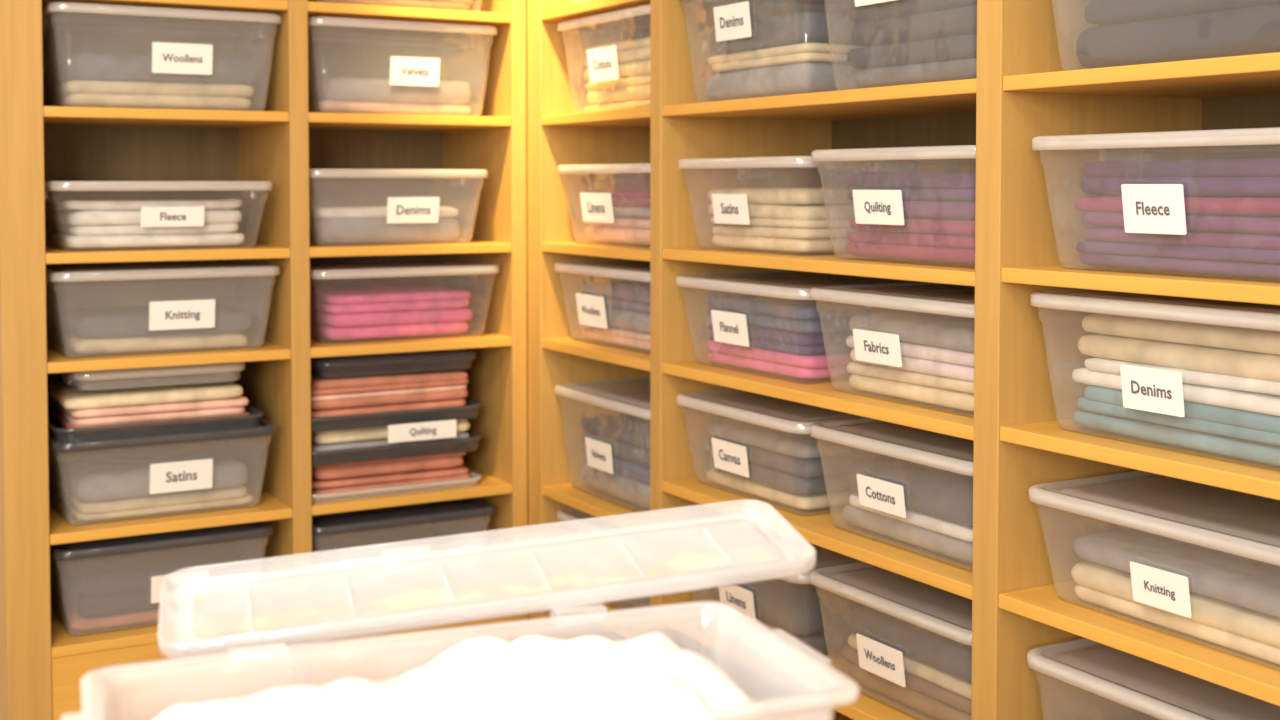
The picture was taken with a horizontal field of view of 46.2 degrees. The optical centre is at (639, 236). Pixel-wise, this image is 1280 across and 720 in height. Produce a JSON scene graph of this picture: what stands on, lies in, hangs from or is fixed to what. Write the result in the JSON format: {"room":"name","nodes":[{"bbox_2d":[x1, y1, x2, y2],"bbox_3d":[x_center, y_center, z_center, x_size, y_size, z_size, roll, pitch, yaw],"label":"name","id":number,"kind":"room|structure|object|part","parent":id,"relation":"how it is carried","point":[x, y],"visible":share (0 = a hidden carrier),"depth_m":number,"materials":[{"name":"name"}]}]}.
{"room":"fabric storage room","nodes":[
{"label":"fabric storage room","id":0,"kind":"room"},
{"bbox_2d":[526,0,528,635],"bbox_3d":[-1.662,-0.198,2.656,3.750,2.600,0.130,-1,2,-30],"label":"wall","id":1,"kind":"structure","parent":0,"point":[526,0],"depth_m":3.40,"materials":[{"name":"paint"}]},
{"bbox_3d":[-0.406,1.207,0.504,3.750,0.050,5.200,-1,2,-30],"label":"floor","id":2,"kind":"structure","parent":0,"visible":0},
{"bbox_2d":[0,0,527,719],"bbox_3d":[-0.736,-0.006,2.902,0.968,2.200,0.368,-1,2,-30],"label":"shelving unit","id":3,"kind":"object","parent":2,"relation":"on","point":[277,140],"visible":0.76,"depth_m":2.86,"materials":[{"name":"brown wood"}]},
{"bbox_3d":[-1.125,0.002,2.676,0.070,2.200,0.360,-1,2,-30],"label":"post","id":4,"kind":"part","parent":3,"relation":"part of","materials":[{"name":"brown wood"}]},
{"bbox_2d":[44,181,272,250],"bbox_3d":[-0.913,-0.043,2.792,0.387,0.122,0.327,-1,2,-30],"label":"storage bin","id":5,"kind":"object","parent":3,"relation":"on","point":[134,224],"visible":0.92,"depth_m":2.67,"materials":[{"name":"clear plastic"}]},
{"bbox_3d":[-0.913,-0.095,2.790,0.387,0.017,0.327,-1,2,-30],"label":"lid","id":6,"kind":"part","parent":5,"relation":"part of","materials":[{"name":"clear plastic"}]},
{"bbox_2d":[50,521,272,634],"bbox_3d":[-0.917,0.613,2.814,0.387,0.160,0.327,-1,2,-30],"label":"storage bin","id":7,"kind":"object","parent":3,"relation":"on","point":[110,582],"visible":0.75,"depth_m":2.70,"materials":[{"name":"plastic"}]},
{"bbox_3d":[-0.917,0.541,2.811,0.387,0.017,0.327,-1,2,-30],"label":"lid","id":8,"kind":"part","parent":7,"relation":"part of","materials":[{"name":"plastic"}]},
{"bbox_2d":[42,2,281,110],"bbox_3d":[-0.904,-0.320,2.787,0.407,0.178,0.327,-1,2,-30],"label":"storage bin","id":9,"kind":"object","parent":3,"relation":"on","point":[175,75],"visible":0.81,"depth_m":2.69,"materials":[{"name":"plastic"}]},
{"bbox_3d":[-0.904,-0.400,2.784,0.407,0.017,0.327,-1,2,-30],"label":"lid","id":10,"kind":"part","parent":9,"relation":"part of","materials":[{"name":"clear plastic"}]},
{"bbox_2d":[48,418,275,524],"bbox_3d":[-0.913,0.422,2.809,0.392,0.152,0.327,-1,2,-30],"label":"storage bin","id":11,"kind":"object","parent":3,"relation":"on","point":[133,483],"visible":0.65,"depth_m":2.70,"materials":[{"name":"plastic"}]},
{"bbox_2d":[48,405,262,441],"bbox_3d":[-0.916,0.337,2.790,0.366,0.029,0.296,-1,2,-30],"label":"tray","id":12,"kind":"object","parent":11,"relation":"on","point":[58,432],"visible":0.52,"depth_m":2.66,"materials":[{"name":"plastic"}]},
{"bbox_2d":[47,374,249,427],"bbox_3d":[-0.915,0.306,2.791,0.327,0.069,0.257,-1,2,-30],"label":"fabric pile","id":13,"kind":"object","parent":12,"relation":"on","point":[84,407],"visible":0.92,"depth_m":2.69,"materials":[{"name":"beige fabric"}]},
{"bbox_2d":[59,362,244,389],"bbox_3d":[-0.914,0.246,2.794,0.302,0.036,0.262,-1,2,-30],"label":"bin","id":14,"kind":"object","parent":13,"relation":"on","point":[230,369],"visible":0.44,"depth_m":2.72,"materials":[{"name":"plastic"}]},
{"bbox_3d":[-0.914,0.236,2.793,0.302,0.017,0.262,-1,2,-30],"label":"lid","id":15,"kind":"part","parent":14,"relation":"part of","materials":[{"name":"clear plastic"}]},
{"bbox_3d":[-0.913,0.354,2.807,0.392,0.017,0.327,-1,2,-30],"label":"lid","id":16,"kind":"part","parent":11,"relation":"part of","materials":[{"name":"plastic"}]},
{"bbox_2d":[46,259,279,357],"bbox_3d":[-0.909,0.128,2.801,0.402,0.152,0.327,-1,2,-30],"label":"storage bin","id":17,"kind":"object","parent":3,"relation":"on","point":[183,325],"visible":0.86,"depth_m":2.70,"materials":[{"name":"plastic"}]},
{"bbox_3d":[-0.909,0.060,2.798,0.402,0.017,0.327,-1,2,-30],"label":"lid","id":18,"kind":"part","parent":17,"relation":"part of","materials":[{"name":"clear plastic"}]},
{"bbox_3d":[-0.911,-0.424,2.783,0.421,0.018,0.358,-1,2,-30],"label":"shelf","id":19,"kind":"part","parent":3,"relation":"part of","materials":[{"name":"brown wood"}]},
{"bbox_3d":[-0.911,-0.221,2.791,0.421,0.018,0.358,-1,2,-30],"label":"shelf","id":20,"kind":"part","parent":3,"relation":"part of","materials":[{"name":"brown wood"}]},
{"bbox_3d":[-0.911,0.027,2.800,0.421,0.018,0.358,-1,2,-30],"label":"shelf","id":21,"kind":"part","parent":3,"relation":"part of","materials":[{"name":"brown wood"}]},
{"bbox_3d":[-0.911,0.213,2.807,0.421,0.018,0.358,-1,2,-30],"label":"shelf","id":22,"kind":"part","parent":3,"relation":"part of","materials":[{"name":"brown wood"}]},
{"bbox_3d":[-0.911,0.507,2.817,0.421,0.018,0.358,-1,2,-30],"label":"shelf","id":23,"kind":"part","parent":3,"relation":"part of","materials":[{"name":"brown wood"}]},
{"bbox_3d":[-0.911,0.702,2.824,0.421,0.018,0.358,-1,2,-30],"label":"shelf","id":24,"kind":"part","parent":3,"relation":"part of","materials":[{"name":"brown wood"}]},
{"bbox_3d":[-0.828,0.909,2.686,0.421,0.386,0.018,-1,2,-30],"label":"panel","id":25,"kind":"part","parent":3,"relation":"part of","materials":[{"name":"brown wood"}]},
{"bbox_3d":[-0.826,-0.012,3.058,0.968,2.200,0.008,-1,2,-30],"label":"panel","id":26,"kind":"part","parent":3,"relation":"part of","materials":[{"name":"brown wood"}]},
{"bbox_3d":[-0.713,-0.007,2.911,0.035,2.200,0.360,-1,2,-30],"label":"post","id":27,"kind":"part","parent":3,"relation":"part of","materials":[{"name":"brown wood"}]},
{"bbox_2d":[308,0,481,10],"bbox_3d":[-0.520,-0.527,2.999,0.382,0.170,0.327,-1,2,-30],"label":"storage bin","id":28,"kind":"object","parent":3,"relation":"on","point":[462,5],"visible":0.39,"depth_m":2.91,"materials":[{"name":"clear plastic"}]},
{"bbox_2d":[312,470,480,500],"bbox_3d":[-0.540,0.488,3.010,0.371,0.029,0.296,-1,2,-30],"label":"tray","id":29,"kind":"object","parent":3,"relation":"on","point":[476,477],"visible":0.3,"depth_m":2.90,"materials":[{"name":"plastic"}]},
{"bbox_2d":[311,452,470,497],"bbox_3d":[-0.537,0.451,3.014,0.336,0.073,0.258,-1,2,-28],"label":"fabric pile","id":30,"kind":"object","parent":29,"relation":"on","point":[414,470],"visible":0.41,"depth_m":2.90,"materials":[{"name":"fabric"}]},
{"bbox_2d":[311,430,480,466],"bbox_3d":[-0.540,0.408,3.007,0.371,0.029,0.296,-1,2,-30],"label":"tray","id":31,"kind":"object","parent":30,"relation":"on","point":[461,445],"visible":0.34,"depth_m":2.88,"materials":[{"name":"plastic"}]},
{"bbox_2d":[311,420,469,451],"bbox_3d":[-0.536,0.376,3.012,0.329,0.059,0.258,-1,2,-28],"label":"fabric pile","id":32,"kind":"object","parent":31,"relation":"on","point":[367,437],"visible":0.27,"depth_m":2.87,"materials":[{"name":"beige fabric"}]},
{"bbox_2d":[311,398,480,432],"bbox_3d":[-0.540,0.344,3.005,0.371,0.029,0.296,-1,2,-30],"label":"tray","id":33,"kind":"object","parent":32,"relation":"on","point":[469,411],"visible":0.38,"depth_m":2.88,"materials":[{"name":"plastic"}]},
{"bbox_2d":[311,370,468,417],"bbox_3d":[-0.540,0.301,3.005,0.334,0.079,0.254,-1,2,-29],"label":"fabric pile","id":34,"kind":"object","parent":33,"relation":"on","point":[426,390],"visible":0.63,"depth_m":2.89,"materials":[{"name":"fabric"}]},
{"bbox_2d":[310,349,475,378],"bbox_3d":[-0.525,0.244,3.016,0.332,0.036,0.262,-1,2,-30],"label":"bin","id":35,"kind":"object","parent":34,"relation":"on","point":[454,359],"visible":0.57,"depth_m":2.90,"materials":[{"name":"plastic"}]},
{"bbox_3d":[-0.525,0.235,3.015,0.332,0.017,0.262,-1,2,-30],"label":"lid","id":36,"kind":"part","parent":35,"relation":"part of","materials":[{"name":"grey plastic"}]},
{"bbox_2d":[388,420,456,442],"bbox_3d":[-0.419,0.375,2.896,0.140,0.034,0.002,-1,2,-30],"label":"tag","id":37,"kind":"object","parent":31,"relation":"attached to","point":[446,428],"visible":1,"depth_m":2.90,"materials":[{"name":"paper"}]},
{"bbox_2d":[309,169,487,245],"bbox_3d":[-0.533,-0.062,3.009,0.372,0.145,0.327,-1,2,-30],"label":"storage bin","id":38,"kind":"object","parent":3,"relation":"on","point":[404,220],"visible":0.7,"depth_m":2.89,"materials":[{"name":"plastic"}]},
{"bbox_3d":[-0.533,-0.126,3.006,0.372,0.017,0.327,-1,2,-30],"label":"lid","id":39,"kind":"part","parent":38,"relation":"part of","materials":[{"name":"clear plastic"}]},
{"bbox_2d":[308,16,497,115],"bbox_3d":[-0.520,-0.328,3.006,0.387,0.178,0.327,-1,2,-30],"label":"storage bin","id":40,"kind":"object","parent":3,"relation":"on","point":[414,86],"visible":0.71,"depth_m":2.91,"materials":[{"name":"plastic"}]},
{"bbox_3d":[-0.520,-0.408,3.003,0.387,0.017,0.327,-1,2,-30],"label":"lid","id":41,"kind":"part","parent":40,"relation":"part of","materials":[{"name":"clear plastic"}]},
{"bbox_2d":[312,497,494,599],"bbox_3d":[-0.528,0.610,3.036,0.387,0.150,0.327,-1,2,-30],"label":"storage bin","id":42,"kind":"object","parent":3,"relation":"on","point":[458,509],"visible":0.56,"depth_m":2.93,"materials":[{"name":"plastic"}]},
{"bbox_3d":[-0.528,0.543,3.033,0.387,0.017,0.327,-1,2,-30],"label":"lid","id":43,"kind":"part","parent":42,"relation":"part of","materials":[{"name":"plastic"}]},
{"bbox_2d":[310,258,499,343],"bbox_3d":[-0.517,0.125,3.024,0.387,0.142,0.327,-1,2,-30],"label":"storage bin","id":44,"kind":"object","parent":3,"relation":"on","point":[397,311],"visible":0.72,"depth_m":2.93,"materials":[{"name":"clear plastic"}]},
{"bbox_3d":[-0.517,0.062,3.022,0.387,0.017,0.327,-1,2,-30],"label":"lid","id":45,"kind":"part","parent":44,"relation":"part of","materials":[{"name":"clear plastic"}]},
{"bbox_3d":[-0.520,-0.230,3.014,0.409,0.018,0.358,-1,2,-30],"label":"shelf","id":46,"kind":"part","parent":3,"relation":"part of","materials":[{"name":"brown wood"}]},
{"bbox_3d":[-0.520,-0.432,3.006,0.409,0.018,0.358,-1,2,-30],"label":"shelf","id":47,"kind":"part","parent":3,"relation":"part of","materials":[{"name":"brown wood"}]},
{"bbox_3d":[-0.520,0.205,3.030,0.409,0.018,0.358,-1,2,-30],"label":"shelf","id":48,"kind":"part","parent":3,"relation":"part of","materials":[{"name":"brown wood"}]},
{"bbox_3d":[-0.520,0.019,3.023,0.409,0.018,0.358,-1,2,-30],"label":"shelf","id":49,"kind":"part","parent":3,"relation":"part of","materials":[{"name":"brown wood"}]},
{"bbox_3d":[-0.520,0.499,3.041,0.409,0.018,0.358,-1,2,-30],"label":"shelf","id":50,"kind":"part","parent":3,"relation":"part of","materials":[{"name":"brown wood"}]},
{"bbox_3d":[-0.520,0.694,3.048,0.409,0.018,0.358,-1,2,-30],"label":"shelf","id":51,"kind":"part","parent":3,"relation":"part of","materials":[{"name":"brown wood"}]},
{"bbox_3d":[-0.436,0.901,2.909,0.409,0.386,0.018,-1,2,-30],"label":"panel","id":52,"kind":"part","parent":3,"relation":"part of","materials":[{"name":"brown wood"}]},
{"bbox_3d":[-0.328,-0.015,3.130,0.032,2.200,0.360,-1,2,-30],"label":"post","id":53,"kind":"part","parent":3,"relation":"part of","materials":[{"name":"brown wood"}]},
{"bbox_2d":[527,0,1279,719],"bbox_3d":[0.468,0.022,2.139,0.366,2.200,2.150,-1,2,-30],"label":"shelving unit","id":54,"kind":"object","parent":2,"relation":"on","point":[1027,85],"visible":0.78,"depth_m":2.07,"materials":[{"name":"brown wood"}]},
{"bbox_3d":[-0.054,-0.012,3.045,0.358,2.200,0.060,-1,2,-30],"label":"post","id":55,"kind":"part","parent":54,"relation":"part of","materials":[{"name":"brown wood"}]},
{"bbox_3d":[0.068,-0.223,2.826,0.356,0.018,0.426,-1,2,-30],"label":"shelf","id":56,"kind":"part","parent":54,"relation":"part of","materials":[{"name":"brown wood"}]},
{"bbox_3d":[0.068,-0.426,2.818,0.356,0.018,0.426,-1,2,-30],"label":"shelf","id":57,"kind":"part","parent":54,"relation":"part of","materials":[{"name":"brown wood"}]},
{"bbox_3d":[0.068,0.502,2.852,0.356,0.018,0.426,-1,2,-30],"label":"shelf","id":58,"kind":"part","parent":54,"relation":"part of","materials":[{"name":"brown wood"}]},
{"bbox_3d":[0.068,0.212,2.842,0.356,0.018,0.426,-1,2,-30],"label":"shelf","id":59,"kind":"part","parent":54,"relation":"part of","materials":[{"name":"brown wood"}]},
{"bbox_3d":[0.068,0.023,2.835,0.356,0.018,0.426,-1,2,-30],"label":"shelf","id":60,"kind":"part","parent":54,"relation":"part of","materials":[{"name":"brown wood"}]},
{"bbox_3d":[0.068,0.696,2.860,0.356,0.018,0.426,-1,2,-30],"label":"shelf","id":61,"kind":"part","parent":54,"relation":"part of","materials":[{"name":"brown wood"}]},
{"bbox_2d":[554,260,649,353],"bbox_3d":[0.064,0.128,2.841,0.327,0.150,0.402,-1,2,-30],"label":"storage bin","id":62,"kind":"object","parent":54,"relation":"on","point":[613,314],"visible":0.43,"depth_m":2.78,"materials":[{"name":"clear plastic"}]},
{"bbox_3d":[0.064,0.061,2.838,0.327,0.017,0.402,-1,2,-30],"label":"lid","id":63,"kind":"part","parent":62,"relation":"part of","materials":[{"name":"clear plastic"}]},
{"bbox_2d":[572,276,649,353],"bbox_3d":[0.064,0.131,2.841,0.321,0.143,0.396,-1,2,-30],"label":"tub","id":64,"kind":"object","parent":62,"relation":"in","point":[613,314],"depth_m":2.78,"materials":[{"name":"clear plastic"}]},
{"bbox_2d":[555,377,649,515],"bbox_3d":[0.064,0.392,2.850,0.327,0.200,0.402,-1,2,-30],"label":"storage bin","id":65,"kind":"object","parent":54,"relation":"on","point":[616,454],"visible":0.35,"depth_m":2.79,"materials":[{"name":"clear plastic"}]},
{"bbox_3d":[0.064,0.301,2.847,0.327,0.017,0.402,-1,2,-30],"label":"lid","id":66,"kind":"part","parent":65,"relation":"part of","materials":[{"name":"clear plastic"}]},
{"bbox_2d":[557,507,649,623],"bbox_3d":[0.065,0.611,2.856,0.327,0.150,0.392,-1,2,-30],"label":"storage bin","id":67,"kind":"object","parent":54,"relation":"on","point":[606,560],"visible":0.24,"depth_m":2.80,"materials":[{"name":"clear plastic"}]},
{"bbox_3d":[0.065,0.545,2.853,0.327,0.017,0.392,-1,2,-30],"label":"lid","id":68,"kind":"part","parent":67,"relation":"part of","materials":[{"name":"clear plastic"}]},
{"bbox_2d":[558,4,649,111],"bbox_3d":[0.068,-0.321,2.817,0.327,0.178,0.387,-1,2,-30],"label":"storage bin","id":69,"kind":"object","parent":54,"relation":"on","point":[618,74],"visible":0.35,"depth_m":2.75,"materials":[{"name":"clear plastic"}]},
{"bbox_3d":[0.068,-0.401,2.814,0.327,0.017,0.387,-1,2,-30],"label":"lid","id":70,"kind":"part","parent":69,"relation":"part of","materials":[{"name":"clear plastic"}]},
{"bbox_2d":[558,163,649,247],"bbox_3d":[0.065,-0.061,2.831,0.327,0.150,0.377,-1,2,-30],"label":"storage bin","id":71,"kind":"object","parent":54,"relation":"on","point":[615,217],"visible":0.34,"depth_m":2.76,"materials":[{"name":"clear plastic"}]},
{"bbox_3d":[0.065,-0.128,2.829,0.327,0.017,0.377,-1,2,-30],"label":"lid","id":72,"kind":"part","parent":71,"relation":"part of","materials":[{"name":"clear plastic"}]},
{"bbox_3d":[0.181,0.004,2.633,0.358,2.200,0.035,-1,2,-30],"label":"post","id":73,"kind":"part","parent":54,"relation":"part of","materials":[{"name":"brown wood"}]},
{"bbox_2d":[679,0,863,100],"bbox_3d":[0.284,-0.314,2.438,0.327,0.192,0.372,-1,2,-30],"label":"storage bin","id":74,"kind":"object","parent":54,"relation":"on","point":[789,54],"visible":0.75,"depth_m":2.33,"materials":[{"name":"clear plastic"}]},
{"bbox_3d":[0.284,-0.402,2.434,0.327,0.017,0.372,-1,2,-30],"label":"lid","id":75,"kind":"part","parent":74,"relation":"part of","materials":[{"name":"clear plastic"}]},
{"bbox_2d":[676,517,912,660],"bbox_3d":[0.284,0.567,2.470,0.327,0.150,0.372,-1,2,-30],"label":"storage bin","id":76,"kind":"object","parent":54,"relation":"on","point":[791,605],"visible":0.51,"depth_m":2.38,"materials":[{"name":"clear plastic"}]},
{"bbox_2d":[682,521,848,660],"bbox_3d":[0.284,0.571,2.470,0.321,0.143,0.366,-1,2,-30],"label":"tub","id":77,"kind":"object","parent":76,"relation":"in","point":[791,605],"depth_m":2.38,"materials":[{"name":"clear plastic"}]},
{"bbox_3d":[0.284,0.501,2.467,0.327,0.017,0.372,-1,2,-30],"label":"lid","id":78,"kind":"part","parent":76,"relation":"part of","materials":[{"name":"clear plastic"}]},
{"bbox_2d":[676,271,917,382],"bbox_3d":[0.284,0.141,2.454,0.327,0.147,0.377,-1,2,-30],"label":"storage bin","id":79,"kind":"object","parent":54,"relation":"on","point":[772,330],"visible":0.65,"depth_m":2.35,"materials":[{"name":"clear plastic"}]},
{"bbox_2d":[681,292,849,382],"bbox_3d":[0.284,0.145,2.454,0.321,0.140,0.371,-1,2,-30],"label":"tub","id":80,"kind":"object","parent":79,"relation":"in","point":[779,335],"depth_m":2.33,"materials":[{"name":"clear plastic"}]},
{"bbox_3d":[0.284,0.076,2.452,0.327,0.017,0.377,-1,2,-30],"label":"lid","id":81,"kind":"part","parent":79,"relation":"part of","materials":[{"name":"clear plastic"}]},
{"bbox_3d":[0.381,0.658,2.308,0.356,0.018,0.767,-1,2,-30],"label":"shelf","id":82,"kind":"part","parent":54,"relation":"part of","materials":[{"name":"brown wood"}]},
{"bbox_2d":[676,389,926,514],"bbox_3d":[0.284,0.342,2.462,0.327,0.148,0.372,-1,2,-30],"label":"storage bin","id":83,"kind":"object","parent":54,"relation":"on","point":[760,453],"visible":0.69,"depth_m":2.36,"materials":[{"name":"clear plastic"}]},
{"bbox_3d":[0.284,0.276,2.459,0.327,0.017,0.372,-1,2,-30],"label":"lid","id":84,"kind":"part","parent":83,"relation":"part of","materials":[{"name":"clear plastic"}]},
{"bbox_3d":[0.381,0.866,2.316,0.356,0.018,0.767,-1,2,-30],"label":"shelf","id":85,"kind":"part","parent":54,"relation":"part of","materials":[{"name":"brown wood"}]},
{"bbox_3d":[0.381,0.431,2.300,0.356,0.018,0.767,-1,2,-30],"label":"shelf","id":86,"kind":"part","parent":54,"relation":"part of","materials":[{"name":"brown wood"}]},
{"bbox_3d":[0.381,0.230,2.293,0.356,0.018,0.767,-1,2,-30],"label":"shelf","id":87,"kind":"part","parent":54,"relation":"part of","materials":[{"name":"brown wood"}]},
{"bbox_2d":[678,156,958,255],"bbox_3d":[0.284,-0.053,2.447,0.327,0.150,0.362,-1,2,-30],"label":"storage bin","id":88,"kind":"object","parent":54,"relation":"on","point":[786,221],"visible":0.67,"depth_m":2.33,"materials":[{"name":"clear plastic"}]},
{"bbox_3d":[0.284,-0.120,2.445,0.327,0.017,0.362,-1,2,-30],"label":"lid","id":89,"kind":"part","parent":88,"relation":"part of","materials":[{"name":"clear plastic"}]},
{"bbox_3d":[0.381,0.037,2.286,0.356,0.018,0.767,-1,2,-30],"label":"shelf","id":90,"kind":"part","parent":54,"relation":"part of","materials":[{"name":"brown wood"}]},
{"bbox_3d":[0.381,-0.203,2.277,0.356,0.018,0.767,-1,2,-30],"label":"shelf","id":91,"kind":"part","parent":54,"relation":"part of","materials":[{"name":"brown wood"}]},
{"bbox_2d":[809,561,971,719],"bbox_3d":[0.473,0.575,2.138,0.327,0.160,0.377,-1,2,-30],"label":"storage bin","id":92,"kind":"object","parent":54,"relation":"on","point":[916,652],"visible":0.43,"depth_m":2.07,"materials":[{"name":"clear plastic"}]},
{"bbox_3d":[0.473,0.503,2.135,0.327,0.017,0.377,-1,2,-30],"label":"lid","id":93,"kind":"part","parent":92,"relation":"part of","materials":[{"name":"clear plastic"}]},
{"bbox_2d":[810,418,973,570],"bbox_3d":[0.473,0.353,2.130,0.327,0.150,0.377,-1,2,-30],"label":"storage bin","id":94,"kind":"object","parent":54,"relation":"on","point":[918,497],"visible":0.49,"depth_m":2.06,"materials":[{"name":"clear plastic"}]},
{"bbox_3d":[0.473,0.286,2.127,0.327,0.017,0.377,-1,2,-30],"label":"lid","id":95,"kind":"part","parent":94,"relation":"part of","materials":[{"name":"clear plastic"}]},
{"bbox_2d":[810,282,974,416],"bbox_3d":[0.473,0.152,2.123,0.327,0.150,0.382,-1,2,-30],"label":"storage bin","id":96,"kind":"object","parent":54,"relation":"on","point":[923,357],"visible":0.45,"depth_m":2.06,"materials":[{"name":"clear plastic"}]},
{"bbox_3d":[0.473,0.085,2.120,0.327,0.017,0.382,-1,2,-30],"label":"lid","id":97,"kind":"part","parent":96,"relation":"part of","materials":[{"name":"clear plastic"}]},
{"bbox_2d":[811,145,975,267],"bbox_3d":[0.473,-0.045,2.115,0.327,0.158,0.377,-1,2,-30],"label":"storage bin","id":98,"kind":"object","parent":54,"relation":"on","point":[924,218],"visible":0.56,"depth_m":2.04,"materials":[{"name":"clear plastic"}]},
{"bbox_3d":[0.473,-0.116,2.113,0.327,0.017,0.377,-1,2,-30],"label":"lid","id":99,"kind":"part","parent":98,"relation":"part of","materials":[{"name":"clear plastic"}]},
{"bbox_2d":[824,0,976,90],"bbox_3d":[0.473,-0.306,2.106,0.327,0.200,0.372,-1,2,-30],"label":"storage bin","id":100,"kind":"object","parent":54,"relation":"on","point":[905,42],"visible":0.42,"depth_m":2.04,"materials":[{"name":"clear plastic"}]},
{"bbox_3d":[0.623,0.018,2.228,0.008,2.200,2.150,-1,2,-30],"label":"panel","id":101,"kind":"part","parent":54,"relation":"part of","materials":[{"name":"brown wood"}]},
{"bbox_3d":[0.581,0.029,1.932,0.358,2.200,0.044,-1,2,-30],"label":"post","id":102,"kind":"part","parent":54,"relation":"part of","materials":[{"name":"brown wood"}]},
{"bbox_3d":[0.785,0.455,1.592,0.356,0.018,0.775,-1,2,-30],"label":"shelf","id":103,"kind":"part","parent":54,"relation":"part of","materials":[{"name":"brown wood"}]},
{"bbox_3d":[0.785,0.249,1.584,0.356,0.018,0.775,-1,2,-30],"label":"shelf","id":104,"kind":"part","parent":54,"relation":"part of","materials":[{"name":"brown wood"}]},
{"bbox_3d":[0.785,0.055,1.577,0.356,0.018,0.775,-1,2,-30],"label":"shelf","id":105,"kind":"part","parent":54,"relation":"part of","materials":[{"name":"brown wood"}]},
{"bbox_3d":[0.785,-0.177,1.569,0.356,0.018,0.775,-1,2,-30],"label":"shelf","id":106,"kind":"part","parent":54,"relation":"part of","materials":[{"name":"brown wood"}]},
{"bbox_2d":[1027,638,1279,719],"bbox_3d":[0.708,0.593,1.728,0.327,0.170,0.432,-1,2,-30],"label":"storage bin","id":107,"kind":"object","parent":54,"relation":"on","point":[1040,659],"visible":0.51,"depth_m":1.75,"materials":[{"name":"clear plastic"}]},
{"bbox_2d":[1034,641,1190,719],"bbox_3d":[0.708,0.596,1.728,0.321,0.163,0.426,-1,2,-30],"label":"tub","id":108,"kind":"object","parent":107,"relation":"in","point":[1044,663],"depth_m":1.76,"materials":[{"name":"clear plastic"}]},
{"bbox_2d":[1029,470,1279,669],"bbox_3d":[0.708,0.373,1.720,0.327,0.135,0.432,-1,2,-30],"label":"storage bin","id":109,"kind":"object","parent":54,"relation":"on","point":[1211,574],"visible":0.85,"depth_m":1.69,"materials":[{"name":"clear plastic"}]},
{"bbox_3d":[0.708,0.314,1.717,0.327,0.017,0.432,-1,2,-30],"label":"lid","id":110,"kind":"part","parent":109,"relation":"part of","materials":[{"name":"clear plastic"}]},
{"bbox_2d":[1030,289,1279,470],"bbox_3d":[0.708,0.152,1.711,0.327,0.165,0.432,-1,2,-30],"label":"storage bin","id":111,"kind":"object","parent":54,"relation":"on","point":[1204,380],"visible":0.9,"depth_m":1.65,"materials":[{"name":"clear plastic"}]},
{"bbox_3d":[0.708,0.078,1.709,0.327,0.017,0.432,-1,2,-30],"label":"lid","id":112,"kind":"part","parent":111,"relation":"part of","materials":[{"name":"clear plastic"}]},
{"bbox_2d":[1032,127,1279,282],"bbox_3d":[0.708,-0.038,1.704,0.327,0.158,0.432,-1,2,-30],"label":"storage bin","id":113,"kind":"object","parent":54,"relation":"on","point":[1205,218],"visible":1,"depth_m":1.64,"materials":[{"name":"clear plastic"}]},
{"bbox_3d":[0.708,-0.108,1.702,0.327,0.017,0.432,-1,2,-30],"label":"lid","id":114,"kind":"part","parent":113,"relation":"part of","materials":[{"name":"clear plastic"}]},
{"bbox_2d":[1052,0,1279,68],"bbox_3d":[0.708,-0.286,1.695,0.327,0.190,0.432,-1,2,-30],"label":"storage bin","id":115,"kind":"object","parent":54,"relation":"on","point":[1127,32],"visible":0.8,"depth_m":1.66,"materials":[{"name":"clear plastic"}]},
{"bbox_3d":[-0.223,0.816,0.739,0.950,0.715,0.650,-1,2,-21],"label":"work table","id":116,"kind":"object","parent":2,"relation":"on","visible":0},
{"bbox_2d":[61,499,859,719],"bbox_3d":[-0.107,0.343,1.090,0.582,0.203,0.403,-1,2,-21],"label":"storage bin","id":117,"kind":"object","parent":116,"relation":"on","point":[648,676],"visible":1,"depth_m":1.00,"materials":[{"name":"plastic"}]},
{"bbox_3d":[-0.339,0.303,0.908,0.020,0.006,0.080,-1,2,-21],"label":"handle","id":118,"kind":"part","parent":117,"relation":"part of","materials":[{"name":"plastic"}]},
{"bbox_2d":[80,600,859,719],"bbox_3d":[-0.115,0.370,0.997,0.478,0.155,0.234,-1,2,-21],"label":"tub","id":119,"kind":"object","parent":117,"relation":"in","point":[527,677],"depth_m":0.98,"materials":[{"name":"plastic"}]},
{"bbox_3d":[-0.117,0.269,1.202,0.512,0.015,0.140,-4,12,-16],"label":"open lid","id":120,"kind":"part","parent":117,"relation":"part of","materials":[{"name":"plastic"}]},
{"bbox_3d":[0.110,0.297,1.082,0.020,0.006,0.080,-1,2,-21],"label":"handle","id":121,"kind":"part","parent":117,"relation":"part of","materials":[{"name":"plastic"}]}
]}

